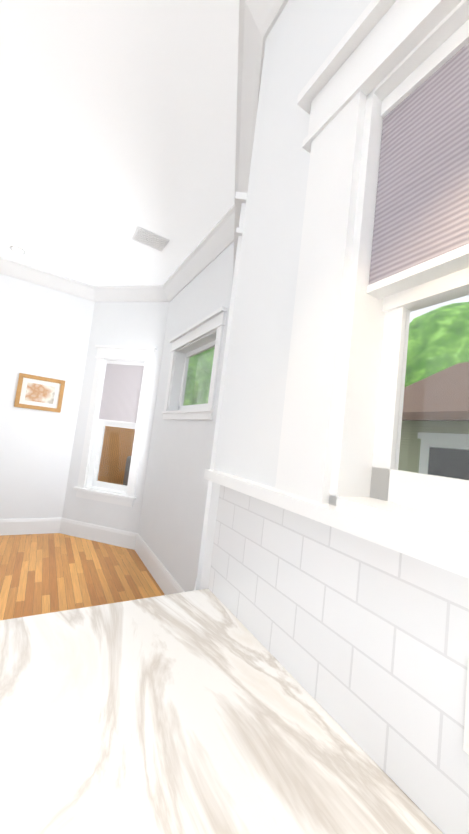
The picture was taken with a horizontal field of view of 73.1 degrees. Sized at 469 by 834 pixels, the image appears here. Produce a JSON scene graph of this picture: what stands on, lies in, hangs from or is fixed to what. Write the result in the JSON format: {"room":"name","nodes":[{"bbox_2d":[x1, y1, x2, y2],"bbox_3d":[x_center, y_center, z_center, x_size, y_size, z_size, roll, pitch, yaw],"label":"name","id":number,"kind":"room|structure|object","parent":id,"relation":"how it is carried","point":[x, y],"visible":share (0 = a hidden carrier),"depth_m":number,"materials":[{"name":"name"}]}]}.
{"room":"kitchen","nodes":[
{"label":"kitchen","id":0,"kind":"room"},
{"bbox_2d":[0,533,164,619],"bbox_3d":[-2.936,1.237,1.377,6.100,0.100,11.750,9,-5,-30],"label":"floor","id":1,"kind":"structure","parent":0,"point":[47,573],"depth_m":2.95,"materials":[{"name":"brown wood"}]},
{"bbox_2d":[0,589,443,833],"bbox_3d":[0.512,0.970,-0.731,0.700,0.915,3.692,9,-5,-30],"label":"countertop","id":2,"kind":"structure","parent":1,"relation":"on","point":[202,711],"depth_m":0.53,"materials":[{"name":"white stone"}]},
{"bbox_2d":[0,0,238,285],"bbox_3d":[-2.554,-2.032,1.621,6.100,0.100,11.750,9,-5,-30],"label":"ceiling","id":3,"kind":"structure","parent":0,"point":[117,122],"depth_m":1.93,"materials":[{"name":"white paint"}]},
{"bbox_2d":[9,246,25,253],"bbox_3d":[-2.364,-1.820,3.452,0.148,0.004,0.148,6,-4,14],"label":"recessed light","id":4,"kind":"object","parent":3,"relation":"in","point":[17,249],"visible":1,"depth_m":3.43,"materials":[{"name":"white paint"}]},
{"bbox_2d":[131,226,169,251],"bbox_3d":[-0.791,-1.667,2.981,0.300,0.012,0.240,9,-5,-30],"label":"ceiling vent","id":5,"kind":"object","parent":3,"relation":"in","point":[148,238],"visible":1,"depth_m":2.96,"materials":[{"name":"white metal"}]},
{"bbox_2d":[0,0,371,591],"bbox_3d":[-1.803,-0.405,-0.075,5.823,3.200,7.800,9,-5,-30],"label":"wall","id":6,"kind":"structure","parent":0,"point":[46,332],"depth_m":2.71,"materials":[{"name":"white paint"}]},
{"bbox_2d":[14,373,64,412],"bbox_3d":[-2.396,-0.292,3.910,0.490,0.410,0.025,9,-5,-30],"label":"picture frame","id":7,"kind":"object","parent":6,"relation":"attached to","point":[39,393],"visible":1,"depth_m":3.90,"materials":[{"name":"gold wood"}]},
{"bbox_2d":[0,518,183,594],"bbox_3d":[-2.918,1.096,1.388,5.503,0.185,11.150,9,-5,-30],"label":"baseboard","id":8,"kind":"structure","parent":6,"relation":"attached to","point":[167,583],"depth_m":3.80,"materials":[{"name":"white paint"}]},
{"bbox_2d":[73,345,156,506],"bbox_3d":[-1.485,0.081,4.039,0.863,1.960,0.210,6,-4,14],"label":"window","id":9,"kind":"structure","parent":6,"relation":"in","point":[90,486],"depth_m":4.02,"materials":[{"name":"white paint"}]},
{"bbox_2d":[98,361,143,423],"bbox_3d":[-1.437,-0.320,4.071,0.569,0.787,0.055,6,-4,14],"label":"window blind","id":10,"kind":"object","parent":9,"relation":"attached to","point":[121,392],"visible":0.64,"depth_m":4.05,"materials":[{"name":"fabric"}]},
{"bbox_2d":[0,0,287,301],"bbox_3d":[-1.627,-1.913,0.037,5.503,0.155,7.480,9,-5,-30],"label":"crown molding","id":11,"kind":"structure","parent":6,"relation":"attached to","point":[258,19],"depth_m":2.52,"materials":[{"name":"white paint"}]},
{"bbox_2d":[162,306,227,419],"bbox_3d":[-0.378,-0.415,3.068,0.210,0.905,1.240,9,-5,-30],"label":"bay window","id":12,"kind":"structure","parent":6,"relation":"in","point":[203,335],"depth_m":3.12,"materials":[{"name":"white paint"}]},
{"bbox_2d":[194,192,246,590],"bbox_3d":[-0.012,0.080,1.732,0.210,1.960,0.976,7,-4,-1],"label":"door frame","id":13,"kind":"structure","parent":6,"relation":"in","point":[240,202],"depth_m":1.30,"materials":[{"name":"white paint"}]},
{"bbox_2d":[204,0,468,577],"bbox_3d":[0.942,-0.357,-0.289,0.210,1.172,3.500,9,-5,-30],"label":"kitchen window","id":14,"kind":"structure","parent":6,"relation":"in","point":[369,478],"depth_m":0.72,"materials":[{"name":"white paint"}]},
{"bbox_2d":[366,19,468,299],"bbox_3d":[0.522,-0.518,0.463,0.055,0.477,0.676,9,-5,-30],"label":"window blind","id":15,"kind":"object","parent":14,"relation":"attached to","point":[421,229],"visible":1,"depth_m":0.65,"materials":[{"name":"fabric"}]},
{"bbox_2d":[208,485,468,833],"bbox_3d":[0.881,0.389,-0.511,0.011,0.352,3.686,9,-5,-30],"label":"backsplash","id":16,"kind":"structure","parent":6,"relation":"attached to","point":[364,642],"depth_m":0.56,"materials":[{"name":"white tile"}]},
{"bbox_2d":[463,660,468,754],"bbox_3d":[0.330,0.386,0.396,0.008,0.115,0.070,9,-5,-30],"label":"outlet","id":17,"kind":"object","parent":16,"relation":"attached to","point":[466,738],"visible":1,"depth_m":0.42,"materials":[{"name":"white plastic"}]},
{"label":"outside","id":18,"kind":"structure","parent":0,"visible":0},
{"bbox_3d":[-4.267,2.029,5.267,28.000,0.100,32.000,9,-5,-30],"label":"ground","id":19,"kind":"structure","parent":18,"visible":0},
{"bbox_2d":[97,426,134,484],"bbox_3d":[-2.388,1.340,8.314,5.100,2.150,0.100,9,-5,-30],"label":"fence","id":20,"kind":"object","parent":19,"relation":"on","point":[121,455],"depth_m":7.91,"materials":[{"name":"brown wood"}]},
{"bbox_2d":[123,456,130,485],"bbox_3d":[-1.234,1.737,6.962,2.000,1.430,2.000,9,-5,-30],"label":"hot tub","id":21,"kind":"object","parent":19,"relation":"on","point":[125,481],"depth_m":7.12,"materials":[{"name":"grey"}]},
{"bbox_2d":[183,302,468,404],"bbox_3d":[-5.449,-2.648,13.760,24.484,10.150,23.922,9,-5,-30],"label":"trees","id":22,"kind":"object","parent":19,"relation":"on","point":[431,345],"depth_m":9.65,"materials":[{"name":"green plant"}]},
{"bbox_2d":[398,362,468,479],"bbox_3d":[6.626,0.888,1.353,5.550,4.100,10.700,9,-5,-30],"label":"neighbouring house","id":23,"kind":"structure","parent":19,"relation":"on","point":[409,414],"depth_m":3.99,"materials":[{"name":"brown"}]}
]}

